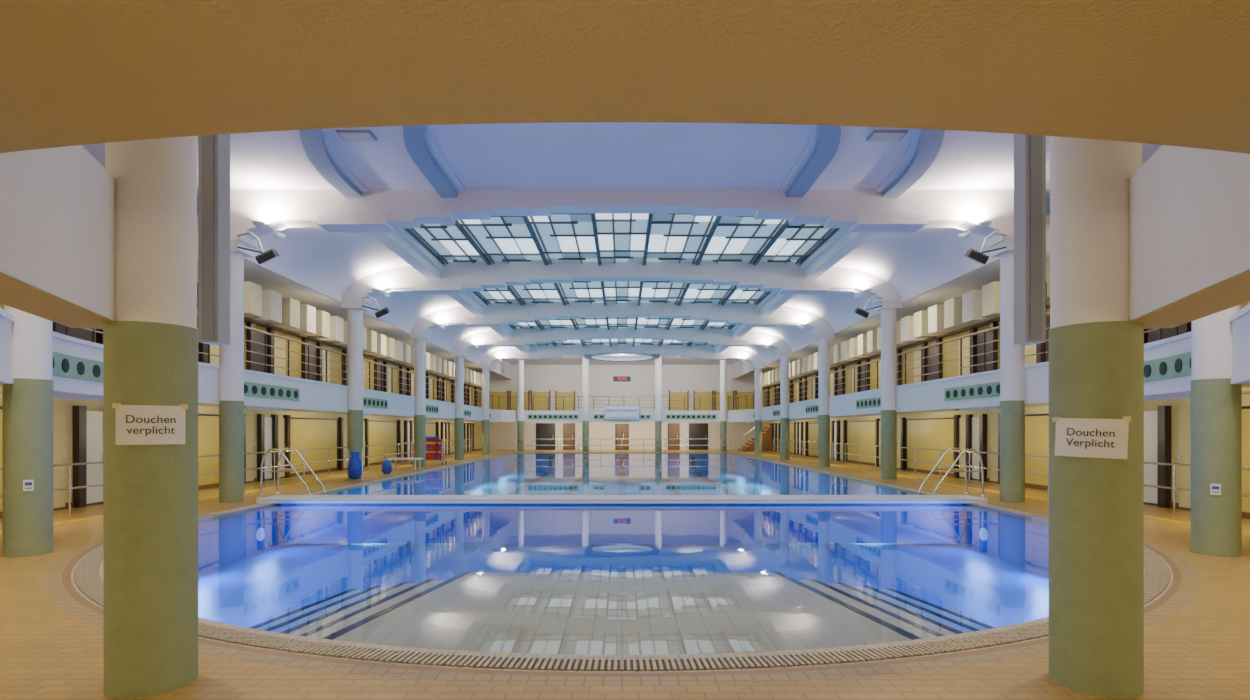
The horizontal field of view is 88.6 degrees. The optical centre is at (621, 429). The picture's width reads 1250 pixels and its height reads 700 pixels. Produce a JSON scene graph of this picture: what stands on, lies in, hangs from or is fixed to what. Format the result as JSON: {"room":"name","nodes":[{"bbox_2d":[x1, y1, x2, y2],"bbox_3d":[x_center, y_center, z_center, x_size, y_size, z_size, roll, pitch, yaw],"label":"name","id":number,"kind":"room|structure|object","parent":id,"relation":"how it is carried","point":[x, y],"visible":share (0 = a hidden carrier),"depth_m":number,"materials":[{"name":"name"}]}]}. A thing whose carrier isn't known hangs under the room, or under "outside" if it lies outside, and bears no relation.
{"room":"indoor swimming pool","nodes":[
{"label":"indoor swimming pool","id":0,"kind":"room"},
{"bbox_2d":[82,122,1161,379],"bbox_3d":[0.000,-4.850,24.000,24.200,1.500,56.000,0,0,0],"label":"ceiling","id":1,"kind":"structure","parent":0,"point":[315,267],"depth_m":13.71,"materials":[{"name":"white paint"}]},
{"bbox_2d":[197,134,229,344],"bbox_3d":[-3.213,-2.985,5.020,0.183,4.610,0.160,0,0,0],"label":"guide","id":2,"kind":"object","parent":1,"relation":"hanging from","point":[213,284],"visible":0.75,"depth_m":4.95,"materials":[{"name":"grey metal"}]},
{"bbox_2d":[237,232,279,263],"bbox_3d":[-7.932,-3.945,13.880,0.948,0.756,0.289,0,0,0],"label":"floodlight","id":3,"kind":"object","parent":1,"relation":"attached to","point":[269,255],"visible":1,"depth_m":13.82,"materials":[{"name":"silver metal"}]},
{"bbox_2d":[252,221,265,227],"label":"lamp","id":4,"kind":"object","parent":1,"relation":"attached to","point":[259,224],"depth_m":13.86,"materials":[{"name":"white plastic"}]},
{"bbox_2d":[273,231,285,238],"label":"lamp","id":5,"kind":"object","parent":1,"relation":"attached to","point":[278,235],"depth_m":14.69,"materials":[{"name":"white plastic"}]},
{"bbox_2d":[336,130,377,140],"bbox_3d":[-4.750,-5.270,11.475,0.600,0.050,0.350,0,0,0],"label":"ceiling vent","id":6,"kind":"object","parent":1,"relation":"in","point":[346,135],"visible":1,"depth_m":11.41,"materials":[{"name":"grey metal"}]},
{"bbox_2d":[361,296,389,317],"bbox_3d":[-7.932,-3.945,20.530,0.948,0.756,0.289,0,0,0],"label":"floodlight","id":7,"kind":"object","parent":1,"relation":"attached to","point":[378,314],"visible":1,"depth_m":20.50,"materials":[{"name":"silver metal"}]},
{"bbox_2d":[372,289,389,297],"bbox_3d":[-7.900,-4.479,21.000,0.260,0.119,1.100,0,0,0],"label":"lamp","id":8,"kind":"object","parent":1,"relation":"attached to","point":[373,290],"visible":1,"depth_m":20.61,"materials":[{"name":"white plastic"}]},
{"bbox_2d":[404,213,839,264],"bbox_3d":[0.000,-5.420,17.675,11.700,0.160,6.150,0,0,0],"label":"skylight window","id":9,"kind":"structure","parent":1,"relation":"attached to","point":[558,237],"depth_m":18.10,"materials":[{"name":"teal glass"}]},
{"bbox_2d":[472,281,771,304],"bbox_3d":[0.000,-5.420,24.350,11.700,0.160,6.200,0,0,0],"label":"skylight window","id":10,"kind":"structure","parent":1,"relation":"attached to","point":[591,292],"depth_m":25.53,"materials":[{"name":"teal glass"}]},
{"bbox_2d":[509,317,734,329],"bbox_3d":[0.000,-5.420,31.050,11.700,0.160,6.200,0,0,0],"label":"skylight window","id":11,"kind":"structure","parent":1,"relation":"attached to","point":[587,322],"depth_m":32.72,"materials":[{"name":"teal glass"}]},
{"bbox_2d":[531,339,712,345],"bbox_3d":[0.000,-5.420,37.750,11.700,0.160,6.200,0,0,0],"label":"skylight window","id":12,"kind":"structure","parent":1,"relation":"attached to","point":[610,342],"depth_m":39.65,"materials":[{"name":"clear glass"}]},
{"bbox_2d":[230,189,1013,247],"bbox_3d":[0.000,-4.860,14.350,18.200,1.380,0.640,0,0,0],"label":"ceiling beam","id":13,"kind":"structure","parent":1,"relation":"attached to","point":[377,210],"depth_m":14.10,"materials":[{"name":"white paint"}]},
{"bbox_2d":[342,262,901,304],"bbox_3d":[0.000,-4.860,21.000,18.200,1.380,0.640,0,0,0],"label":"ceiling beam","id":14,"kind":"structure","parent":1,"relation":"attached to","point":[456,277],"depth_m":20.75,"materials":[{"name":"white paint"}]},
{"bbox_2d":[411,303,832,334],"bbox_3d":[0.000,-4.860,27.700,18.200,1.380,0.640,0,0,0],"label":"ceiling beam","id":15,"kind":"structure","parent":1,"relation":"attached to","point":[496,314],"depth_m":27.45,"materials":[{"name":"white paint"}]},
{"bbox_2d":[452,328,791,352],"bbox_3d":[0.000,-4.860,34.400,18.200,1.380,0.640,0,0,0],"label":"ceiling beam","id":16,"kind":"structure","parent":1,"relation":"attached to","point":[521,337],"depth_m":34.15,"materials":[{"name":"white paint"}]},
{"bbox_2d":[480,344,763,365],"bbox_3d":[0.000,-4.860,41.100,18.200,1.380,0.640,0,0,0],"label":"ceiling beam","id":17,"kind":"structure","parent":1,"relation":"attached to","point":[537,352],"depth_m":40.85,"materials":[{"name":"white paint"}]},
{"bbox_2d":[291,129,952,196],"bbox_3d":[0.000,-5.207,10.680,12.460,0.175,6.820,0,0,0],"label":"rib","id":18,"kind":"object","parent":1,"relation":"attached to","point":[317,146],"depth_m":12.26,"materials":[{"name":"blue paint"}]},
{"bbox_2d":[394,125,849,196],"bbox_3d":[0.000,-5.207,11.130,8.260,0.175,5.920,0,0,0],"label":"rib","id":19,"kind":"object","parent":1,"relation":"attached to","point":[417,142],"depth_m":12.17,"materials":[{"name":"blue paint"}]},
{"bbox_2d":[854,289,871,297],"bbox_3d":[7.900,-4.479,21.000,0.260,0.119,1.100,0,0,0],"label":"lamp","id":20,"kind":"object","parent":1,"relation":"attached to","point":[864,290],"visible":1,"depth_m":20.61,"materials":[{"name":"white plastic"}]},
{"bbox_2d":[854,296,882,317],"bbox_3d":[7.932,-3.945,20.530,0.948,0.756,0.289,0,0,0],"label":"floodlight","id":21,"kind":"object","parent":1,"relation":"attached to","point":[863,313],"visible":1,"depth_m":20.52,"materials":[{"name":"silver metal"}]},
{"bbox_2d":[866,130,907,140],"bbox_3d":[4.750,-5.270,11.475,0.600,0.050,0.350,0,0,0],"label":"ceiling vent","id":22,"kind":"object","parent":1,"relation":"in","point":[876,135],"visible":1,"depth_m":11.41,"materials":[{"name":"grey metal"}]},
{"bbox_2d":[958,231,970,238],"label":"lamp","id":23,"kind":"object","parent":1,"relation":"attached to","point":[964,235],"depth_m":14.69,"materials":[{"name":"white plastic"}]},
{"bbox_2d":[978,221,991,227],"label":"lamp","id":24,"kind":"object","parent":1,"relation":"attached to","point":[983,224],"depth_m":13.86,"materials":[{"name":"white plastic"}]},
{"bbox_2d":[964,232,1006,263],"bbox_3d":[7.932,-3.945,13.880,0.948,0.756,0.289,0,0,0],"label":"floodlight","id":25,"kind":"object","parent":1,"relation":"attached to","point":[979,257],"visible":1,"depth_m":13.82,"materials":[{"name":"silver metal"}]},
{"bbox_2d":[1014,134,1046,344],"bbox_3d":[3.213,-2.985,5.020,0.183,4.610,0.160,0,0,0],"label":"guide","id":26,"kind":"object","parent":1,"relation":"hanging from","point":[1030,284],"visible":0.75,"depth_m":4.95,"materials":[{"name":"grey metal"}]},
{"bbox_2d":[478,365,765,449],"bbox_3d":[0.000,-2.050,52.100,24.600,7.300,0.200,0,0,0],"label":"wall","id":27,"kind":"structure","parent":0,"point":[537,378],"depth_m":51.99,"materials":[{"name":"white paint"}]},
{"bbox_2d":[536,423,554,449],"bbox_3d":[-6.200,0.525,51.920,1.560,2.150,0.160,0,0,0],"label":"door","id":28,"kind":"structure","parent":27,"relation":"in","point":[545,432],"depth_m":51.88,"materials":[{"name":"black glass"}]},
{"bbox_2d":[563,423,574,449],"bbox_3d":[-4.300,0.525,51.920,0.960,2.150,0.160,0,0,0],"label":"door","id":29,"kind":"structure","parent":27,"relation":"in","point":[568,428],"depth_m":51.88,"materials":[{"name":"brown wood"}]},
{"bbox_2d":[489,391,754,409],"bbox_3d":[0.000,-2.250,51.925,21.600,1.900,0.150,0,0,0],"label":"railing","id":30,"kind":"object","parent":27,"relation":"attached to","point":[505,399],"depth_m":51.91,"materials":[{"name":"yellow paint"}]},
{"bbox_2d":[615,424,628,449],"bbox_3d":[0.000,0.550,51.900,1.100,2.100,0.200,0,0,0],"label":"door","id":31,"kind":"structure","parent":27,"relation":"in","point":[621,430],"depth_m":51.85,"materials":[{"name":"brown wood"}]},
{"bbox_2d":[613,376,630,380],"bbox_3d":[0.000,-4.150,51.930,1.400,0.400,0.140,0,0,0],"label":"clock","id":32,"kind":"object","parent":27,"relation":"attached to","point":[615,378],"visible":1,"depth_m":51.88,"materials":[{"name":"black metal"}]},
{"bbox_2d":[668,423,679,449],"bbox_3d":[4.200,0.525,51.920,0.960,2.150,0.160,0,0,0],"label":"door","id":33,"kind":"structure","parent":27,"relation":"in","point":[673,428],"depth_m":51.88,"materials":[{"name":"brown wood"}]},
{"bbox_2d":[689,423,707,449],"bbox_3d":[6.200,0.525,51.920,1.560,2.150,0.160,0,0,0],"label":"door","id":34,"kind":"structure","parent":27,"relation":"in","point":[698,432],"depth_m":51.88,"materials":[{"name":"black glass"}]},
{"bbox_2d":[584,354,659,360],"bbox_3d":[0.000,-5.195,45.000,5.300,0.190,5.300,0,0,0],"label":"rib","id":35,"kind":"object","parent":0,"point":[588,356],"depth_m":46.31,"materials":[{"name":"white paint"}]},
{"bbox_2d":[0,0,1249,153],"bbox_3d":[0.000,-1.175,-0.021,12.280,0.350,7.957,0,0,0],"label":"ceiling","id":36,"kind":"structure","parent":0,"point":[73,72],"depth_m":1.75,"materials":[{"name":"beige paint"}]},
{"bbox_2d":[0,450,1249,699],"bbox_3d":[0.000,1.600,24.000,25.000,0.001,56.400,0,0,0],"label":"floor","id":37,"kind":"structure","parent":0,"point":[1201,651],"depth_m":4.33,"materials":[{"name":"tile"}]},
{"bbox_2d":[2,304,52,557],"bbox_3d":[-7.670,-1.850,8.270,0.484,6.900,0.484,0,0,0],"label":"column","id":38,"kind":"structure","parent":37,"relation":"on","point":[27,403],"depth_m":8.09,"materials":[{"name":"green paint"}]},
{"bbox_2d":[23,480,33,490],"bbox_3d":[-7.499,0.700,8.085,0.100,0.140,0.004,0,0,-43],"label":"paper label","id":39,"kind":"object","parent":38,"relation":"attached to","point":[28,485],"visible":1,"depth_m":8.09,"materials":[{"name":"white paper"}]},
{"bbox_2d":[103,136,197,698],"bbox_3d":[-2.970,-1.850,4.050,0.484,6.900,0.484,0,0,0],"label":"column","id":40,"kind":"structure","parent":37,"relation":"on","point":[150,348],"depth_m":3.86,"materials":[{"name":"green paint"}]},
{"bbox_2d":[0,145,114,328],"bbox_3d":[-1.970,-1.072,0.709,0.340,0.856,7.280,0,0,-22],"label":"beam","id":41,"kind":"structure","parent":40,"relation":"attached to","point":[57,204],"depth_m":3.17,"materials":[{"name":"white paint"}]},
{"bbox_2d":[112,403,187,444],"bbox_3d":[-2.837,-0.036,3.856,0.369,0.246,0.039,0,0,-35],"label":"paper sign","id":42,"kind":"object","parent":40,"relation":"attached to","point":[135,424],"visible":1,"depth_m":3.84,"materials":[{"name":"white paper"}]},
{"bbox_2d":[0,439,470,514],"bbox_3d":[-10.400,1.114,26.250,0.044,0.972,35.540,0,0,0],"label":"handrail","id":43,"kind":"object","parent":37,"relation":"on","point":[69,465],"visible":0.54,"depth_m":18.43,"materials":[{"name":"silver metal"}]},
{"bbox_2d":[219,240,253,502],"bbox_3d":[-8.750,-1.285,14.350,0.660,5.770,0.600,0,0,0],"label":"column","id":44,"kind":"structure","parent":37,"relation":"on","point":[231,357],"depth_m":14.17,"materials":[{"name":"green paint"}]},
{"bbox_2d":[0,394,481,517],"bbox_3d":[-11.625,0.475,24.000,0.930,2.250,55.800,0,0,0],"label":"wall","id":45,"kind":"structure","parent":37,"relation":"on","point":[77,423],"depth_m":19.81,"materials":[{"name":"beige paint"}]},
{"bbox_2d":[0,453,481,533],"bbox_3d":[-9.625,1.590,27.000,0.150,0.020,38.000,0,0,0],"label":"trim","id":46,"kind":"structure","parent":37,"relation":"on","point":[97,516],"depth_m":16.72,"materials":[{"name":"yellow tile"}]},
{"bbox_2d":[258,448,325,495],"bbox_3d":[-8.125,1.524,15.875,1.370,2.152,0.870,0,0,0],"label":"pool ladder","id":47,"kind":"object","parent":37,"relation":"on","point":[285,449],"visible":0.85,"depth_m":15.50,"materials":[{"name":"silver metal"}]},
{"bbox_2d":[344,449,362,480],"bbox_3d":[-8.440,1.096,20.200,0.520,1.008,0.460,0,0,0],"label":"sack","id":48,"kind":"object","parent":37,"relation":"on","point":[355,465],"visible":1,"depth_m":20.07,"materials":[{"name":"blue plastic"}]},
{"bbox_2d":[341,301,368,478],"bbox_3d":[-8.750,-1.285,21.000,0.660,5.770,0.600,0,0,0],"label":"column","id":49,"kind":"structure","parent":37,"relation":"on","point":[355,311],"depth_m":20.80,"materials":[{"name":"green paint"}]},
{"bbox_2d":[382,460,391,473],"bbox_3d":[-8.600,1.350,23.400,0.360,0.500,0.360,0,0,0],"label":"sack","id":50,"kind":"object","parent":37,"relation":"on","point":[386,464],"visible":1,"depth_m":23.27,"materials":[{"name":"blue plastic"}]},
{"bbox_2d":[387,458,422,469],"bbox_3d":[-8.800,1.370,26.000,1.200,0.460,0.800,0,0,0],"label":"bench","id":51,"kind":"object","parent":37,"relation":"on","point":[390,459],"visible":0.85,"depth_m":25.60,"materials":[{"name":"white plastic"}]},
{"bbox_2d":[410,333,429,466],"bbox_3d":[-8.750,-1.285,27.700,0.660,5.770,0.600,0,0,0],"label":"column","id":52,"kind":"structure","parent":37,"relation":"on","point":[419,338],"depth_m":27.50,"materials":[{"name":"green paint"}]},
{"bbox_2d":[411,436,446,464],"bbox_3d":[-8.920,0.945,29.600,1.440,1.310,0.720,0,0,0],"label":"trolley","id":53,"kind":"object","parent":37,"relation":"on","point":[434,439],"visible":0.68,"depth_m":29.35,"materials":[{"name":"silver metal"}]},
{"bbox_2d":[452,352,466,459],"bbox_3d":[-8.750,-1.285,34.400,0.660,5.770,0.600,0,0,0],"label":"column","id":54,"kind":"structure","parent":37,"relation":"on","point":[459,356],"depth_m":34.19,"materials":[{"name":"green paint"}]},
{"bbox_2d":[480,365,491,454],"bbox_3d":[-8.750,-1.285,41.100,0.660,5.770,0.600,0,0,0],"label":"column","id":55,"kind":"structure","parent":37,"relation":"on","point":[485,368],"depth_m":40.89,"materials":[{"name":"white paint"}]},
{"bbox_2d":[517,360,523,451],"bbox_3d":[-7.400,-1.850,46.700,0.484,6.900,0.484,0,0,0],"label":"column","id":56,"kind":"structure","parent":37,"relation":"on","point":[520,363],"depth_m":46.49,"materials":[{"name":"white paint"}]},
{"bbox_2d":[582,357,588,451],"bbox_3d":[-2.650,-1.850,46.700,0.484,6.900,0.484,0,0,0],"label":"column","id":57,"kind":"structure","parent":37,"relation":"on","point":[585,362],"depth_m":46.51,"materials":[{"name":"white paint"}]},
{"bbox_2d":[43,452,1200,685],"bbox_3d":[0.000,2.344,24.775,16.300,1.512,41.550,0,0,0],"label":"swimming pool","id":58,"kind":"object","parent":37,"relation":"in","point":[570,614],"visible":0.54,"depth_m":7.64,"materials":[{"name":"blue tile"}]},
{"bbox_2d":[256,528,264,540],"bbox_3d":[-7.445,2.150,13.200,0.050,0.260,0.260,0,0,0],"label":"lamp","id":59,"kind":"object","parent":58,"relation":"attached to","point":[260,534],"depth_m":13.14,"materials":[{"name":"white"}]},
{"bbox_2d":[256,495,987,542],"bbox_3d":[0.000,2.000,14.375,15.940,1.000,0.890,0,0,0],"label":"bulkhead","id":60,"kind":"object","parent":58,"relation":"in","point":[545,524],"visible":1,"depth_m":14.10,"materials":[{"name":"white plastic"}]},
{"bbox_2d":[979,528,987,540],"bbox_3d":[7.445,2.150,13.200,0.050,0.260,0.260,0,0,0],"label":"lamp","id":61,"kind":"object","parent":58,"relation":"attached to","point":[983,534],"depth_m":13.14,"materials":[{"name":"white"}]},
{"bbox_2d":[514,439,729,451],"bbox_3d":[0.000,1.113,46.200,15.644,0.975,0.050,0,0,0],"label":"handrail","id":62,"kind":"object","parent":37,"relation":"on","point":[535,445],"visible":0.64,"depth_m":46.19,"materials":[{"name":"silver metal"}]},
{"bbox_2d":[655,357,661,451],"bbox_3d":[2.650,-1.850,46.700,0.484,6.900,0.484,0,0,0],"label":"column","id":63,"kind":"structure","parent":37,"relation":"on","point":[658,362],"depth_m":46.51,"materials":[{"name":"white paint"}]},
{"bbox_2d":[720,360,726,451],"bbox_3d":[7.400,-1.850,46.700,0.484,6.900,0.484,0,0,0],"label":"column","id":64,"kind":"structure","parent":37,"relation":"on","point":[723,363],"depth_m":46.49,"materials":[{"name":"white paint"}]},
{"bbox_2d":[739,421,771,451],"bbox_3d":[9.965,0.238,47.985,2.190,2.724,1.630,0,0,0],"label":"staircase","id":65,"kind":"structure","parent":37,"relation":"on","point":[767,432],"depth_m":47.20,"materials":[{"name":"brown wood"}]},
{"bbox_2d":[752,365,763,454],"bbox_3d":[8.750,-1.285,41.100,0.660,5.770,0.600,0,0,0],"label":"column","id":66,"kind":"structure","parent":37,"relation":"on","point":[758,368],"depth_m":40.89,"materials":[{"name":"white paint"}]},
{"bbox_2d":[777,352,791,459],"bbox_3d":[8.750,-1.285,34.400,0.660,5.770,0.600,0,0,0],"label":"column","id":67,"kind":"structure","parent":37,"relation":"on","point":[784,356],"depth_m":34.19,"materials":[{"name":"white paint"}]},
{"bbox_2d":[814,333,833,466],"bbox_3d":[8.750,-1.285,27.700,0.660,5.770,0.600,0,0,0],"label":"column","id":68,"kind":"structure","parent":37,"relation":"on","point":[824,338],"depth_m":27.50,"materials":[{"name":"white paint"}]},
{"bbox_2d":[875,301,902,478],"bbox_3d":[8.750,-1.285,21.000,0.660,5.770,0.600,0,0,0],"label":"column","id":69,"kind":"structure","parent":37,"relation":"on","point":[888,311],"depth_m":20.79,"materials":[{"name":"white paint"}]},
{"bbox_2d":[918,448,985,495],"bbox_3d":[8.125,1.524,15.875,1.370,2.152,0.870,0,0,0],"label":"pool ladder","id":70,"kind":"object","parent":37,"relation":"on","point":[958,449],"visible":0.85,"depth_m":15.50,"materials":[{"name":"silver metal"}]},
{"bbox_2d":[762,394,1249,518],"bbox_3d":[11.625,0.475,24.000,0.930,2.250,55.800,0,0,0],"label":"wall","id":71,"kind":"structure","parent":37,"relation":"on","point":[1167,422],"depth_m":19.79,"materials":[{"name":"beige paint"}]},
{"bbox_2d":[762,453,1249,534],"bbox_3d":[9.625,1.590,27.000,0.150,0.020,38.000,0,0,0],"label":"trim","id":72,"kind":"structure","parent":37,"relation":"on","point":[1145,516],"depth_m":16.77,"materials":[{"name":"yellow tile"}]},
{"bbox_2d":[990,240,1024,502],"bbox_3d":[8.750,-1.285,14.350,0.660,5.770,0.600,0,0,0],"label":"column","id":73,"kind":"structure","parent":37,"relation":"on","point":[1012,357],"depth_m":14.17,"materials":[{"name":"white paint"}]},
{"bbox_2d":[773,439,1249,514],"bbox_3d":[10.400,1.114,26.250,0.044,0.972,35.540,0,0,0],"label":"handrail","id":74,"kind":"object","parent":37,"relation":"on","point":[1174,465],"visible":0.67,"depth_m":18.79,"materials":[{"name":"silver metal"}]},
{"bbox_2d":[1049,136,1143,698],"bbox_3d":[2.990,-1.850,4.050,0.484,6.900,0.484,0,0,0],"label":"column","id":75,"kind":"structure","parent":37,"relation":"on","point":[1096,354],"depth_m":3.86,"materials":[{"name":"green paint"}]},
{"bbox_2d":[1052,416,1130,458],"bbox_3d":[2.835,0.046,3.875,0.388,0.252,0.043,0,0,42],"label":"paper sign","id":76,"kind":"object","parent":75,"relation":"attached to","point":[1074,437],"visible":1,"depth_m":3.85,"materials":[{"name":"white paper"}]},
{"bbox_2d":[1129,145,1249,328],"bbox_3d":[1.970,-1.072,0.709,0.340,0.856,7.280,0,0,22],"label":"beam","id":77,"kind":"structure","parent":75,"relation":"attached to","point":[1189,208],"depth_m":3.14,"materials":[{"name":"white paint"}]},
{"bbox_2d":[1191,304,1241,557],"bbox_3d":[7.670,-1.850,8.270,0.484,6.900,0.484,0,0,0],"label":"column","id":78,"kind":"structure","parent":37,"relation":"on","point":[1216,403],"depth_m":8.09,"materials":[{"name":"green paint"}]},
{"bbox_2d":[1210,484,1220,494],"bbox_3d":[7.499,0.750,8.085,0.100,0.140,0.004,0,0,43],"label":"paper label","id":79,"kind":"object","parent":78,"relation":"attached to","point":[1215,489],"visible":1,"depth_m":8.09,"materials":[{"name":"white paper"}]},
{"bbox_2d":[0,303,1249,421],"bbox_3d":[0.000,-1.002,28.906,24.200,0.855,46.188,0,0,0],"label":"balcony","id":80,"kind":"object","parent":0,"point":[314,396],"depth_m":16.57,"materials":[{"name":"beige paint"}]},
{"bbox_2d":[53,351,56,375],"bbox_3d":[-8.223,-0.970,9.194,0.043,0.340,0.471,0,0,-22],"label":"band","id":81,"kind":"object","parent":80,"relation":"attached to","point":[54,353],"visible":0.3,"depth_m":9.35,"materials":[{"name":"green"}]},
{"bbox_2d":[57,353,71,377],"bbox_3d":[-8.390,-0.970,9.629,0.043,0.340,0.471,0,0,-19],"label":"band","id":82,"kind":"object","parent":80,"relation":"attached to","point":[64,362],"visible":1,"depth_m":9.59,"materials":[{"name":"green paint"}]},
{"bbox_2d":[53,392,102,400],"bbox_3d":[-9.200,-0.580,10.500,0.080,0.120,1.800,0,0,0],"label":"lamp","id":83,"kind":"object","parent":80,"relation":"attached to","point":[55,394],"visible":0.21,"depth_m":10.73,"materials":[{"name":"white plastic"}]},
{"bbox_2d":[72,356,87,379],"bbox_3d":[-8.534,-0.970,10.072,0.043,0.340,0.471,0,0,-17],"label":"band","id":84,"kind":"object","parent":80,"relation":"attached to","point":[79,365],"visible":1,"depth_m":10.05,"materials":[{"name":"green paint"}]},
{"bbox_2d":[88,359,102,381],"bbox_3d":[-8.655,-0.970,10.522,0.043,0.340,0.471,0,0,-14],"label":"band","id":85,"kind":"object","parent":80,"relation":"attached to","point":[95,368],"visible":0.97,"depth_m":10.48,"materials":[{"name":"green paint"}]},
{"bbox_2d":[0,261,481,406],"bbox_3d":[-11.370,-2.995,29.000,1.440,3.370,45.800,0,0,0],"label":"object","id":86,"kind":"object","parent":80,"relation":"on","point":[264,310],"visible":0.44,"depth_m":22.91,"materials":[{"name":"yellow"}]},
{"bbox_2d":[244,406,284,410],"bbox_3d":[-9.200,-0.580,16.500,0.080,0.120,1.800,0,0,0],"label":"lamp","id":87,"kind":"object","parent":80,"relation":"attached to","point":[245,407],"visible":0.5,"depth_m":16.35,"materials":[{"name":"white plastic"}]},
{"bbox_2d":[244,382,298,400],"bbox_3d":[-8.903,-0.970,16.275,0.043,0.340,2.750,0,0,0],"label":"band","id":88,"kind":"object","parent":80,"relation":"attached to","point":[250,389],"visible":0.97,"depth_m":16.19,"materials":[{"name":"green"}]},
{"bbox_2d":[363,397,387,408],"bbox_3d":[-8.903,-0.970,22.925,0.043,0.340,2.750,0,0,0],"label":"band","id":89,"kind":"object","parent":80,"relation":"attached to","point":[367,402],"visible":0.82,"depth_m":23.09,"materials":[{"name":"green"}]},
{"bbox_2d":[425,405,437,412],"bbox_3d":[-8.903,-0.970,29.625,0.043,0.340,2.750,0,0,0],"label":"band","id":90,"kind":"object","parent":80,"relation":"attached to","point":[428,408],"visible":0.76,"depth_m":29.89,"materials":[{"name":"green"}]},
{"bbox_2d":[464,410,470,415],"bbox_3d":[-8.903,-0.970,36.325,0.043,0.340,2.750,0,0,0],"label":"band","id":91,"kind":"object","parent":80,"relation":"attached to","point":[466,412],"visible":0.66,"depth_m":36.84,"materials":[{"name":"green"}]},
{"bbox_2d":[528,414,577,418],"bbox_3d":[-5.050,-0.970,46.803,3.700,0.340,0.043,0,0,0],"label":"band","id":92,"kind":"object","parent":80,"relation":"attached to","point":[530,416],"visible":1,"depth_m":46.79,"materials":[{"name":"green paint"}]},
{"bbox_2d":[593,414,603,418],"bbox_3d":[-1.700,-0.970,46.803,0.800,0.340,0.043,0,0,0],"label":"band","id":93,"kind":"object","parent":80,"relation":"attached to","point":[595,416],"visible":1,"depth_m":46.79,"materials":[{"name":"green"}]},
{"bbox_2d":[53,312,1162,409],"bbox_3d":[0.000,-1.940,26.410,18.060,1.080,41.040,0,0,0],"label":"gallery railing","id":94,"kind":"object","parent":80,"relation":"on","point":[1048,313],"visible":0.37,"depth_m":22.26,"materials":[{"name":"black metal"}]},
{"bbox_2d":[604,406,639,419],"bbox_3d":[0.000,-1.265,46.685,2.560,1.030,0.070,0,0,0],"label":"banner sign","id":95,"kind":"object","parent":80,"relation":"attached to","point":[610,412],"visible":1,"depth_m":46.66,"materials":[{"name":"white paper"}]},
{"bbox_2d":[640,414,650,418],"bbox_3d":[1.700,-0.970,46.803,0.800,0.340,0.043,0,0,0],"label":"band","id":96,"kind":"object","parent":80,"relation":"attached to","point":[642,416],"visible":1,"depth_m":46.79,"materials":[{"name":"green paint"}]},
{"bbox_2d":[666,414,715,418],"bbox_3d":[5.050,-0.970,46.803,3.700,0.340,0.043,0,0,0],"label":"band","id":97,"kind":"object","parent":80,"relation":"attached to","point":[668,416],"visible":1,"depth_m":46.79,"materials":[{"name":"green"}]},
{"bbox_2d":[773,410,779,415],"bbox_3d":[8.903,-0.970,36.325,0.043,0.340,2.750,0,0,0],"label":"band","id":98,"kind":"object","parent":80,"relation":"attached to","point":[775,412],"visible":0.59,"depth_m":36.84,"materials":[{"name":"green"}]},
{"bbox_2d":[806,405,818,412],"bbox_3d":[8.903,-0.970,29.625,0.043,0.340,2.750,0,0,0],"label":"band","id":99,"kind":"object","parent":80,"relation":"attached to","point":[815,408],"visible":0.8,"depth_m":29.89,"materials":[{"name":"green"}]},
{"bbox_2d":[856,397,880,408],"bbox_3d":[8.903,-0.970,22.925,0.043,0.340,2.750,0,0,0],"label":"band","id":100,"kind":"object","parent":80,"relation":"attached to","point":[870,402],"visible":0.83,"depth_m":23.09,"materials":[{"name":"green"}]},
{"bbox_2d":[945,382,999,400],"bbox_3d":[8.903,-0.970,16.275,0.043,0.340,2.750,0,0,0],"label":"band","id":101,"kind":"object","parent":80,"relation":"attached to","point":[987,389],"visible":0.92,"depth_m":16.19,"materials":[{"name":"green"}]},
{"bbox_2d":[959,406,999,410],"bbox_3d":[9.200,-0.580,16.500,0.080,0.120,1.800,0,0,0],"label":"lamp","id":102,"kind":"object","parent":80,"relation":"attached to","point":[994,407],"visible":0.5,"depth_m":16.35,"materials":[{"name":"white plastic"}]},
{"bbox_2d":[762,261,1249,406],"bbox_3d":[11.370,-2.995,29.000,1.440,3.370,45.800,0,0,0],"label":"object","id":103,"kind":"object","parent":80,"relation":"on","point":[977,310],"visible":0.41,"depth_m":23.15,"materials":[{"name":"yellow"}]},
{"bbox_2d":[1144,359,1155,381],"bbox_3d":[8.655,-0.970,10.522,0.043,0.340,0.471,0,0,14],"label":"band","id":104,"kind":"object","parent":80,"relation":"attached to","point":[1149,366],"visible":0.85,"depth_m":10.45,"materials":[{"name":"green"}]},
{"bbox_2d":[1156,356,1171,379],"bbox_3d":[8.534,-0.970,10.072,0.043,0.340,0.471,0,0,17],"label":"band","id":105,"kind":"object","parent":80,"relation":"attached to","point":[1163,365],"visible":1,"depth_m":10.05,"materials":[{"name":"green paint"}]},
{"bbox_2d":[1144,392,1190,400],"bbox_3d":[9.200,-0.580,10.500,0.080,0.120,1.800,0,0,0],"label":"lamp","id":106,"kind":"object","parent":80,"relation":"attached to","point":[1188,394],"visible":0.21,"depth_m":10.71,"materials":[{"name":"white plastic"}]},
{"bbox_2d":[1172,353,1186,377],"bbox_3d":[8.390,-0.970,9.629,0.043,0.340,0.471,0,0,19],"label":"band","id":107,"kind":"object","parent":80,"relation":"attached to","point":[1179,362],"visible":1,"depth_m":9.59,"materials":[{"name":"green paint"}]},
{"bbox_2d":[1187,351,1190,375],"bbox_3d":[8.223,-0.970,9.194,0.043,0.340,0.471,0,0,22],"label":"band","id":108,"kind":"object","parent":80,"relation":"attached to","point":[1188,353],"visible":0.3,"depth_m":9.35,"materials":[{"name":"green paint"}]}
]}

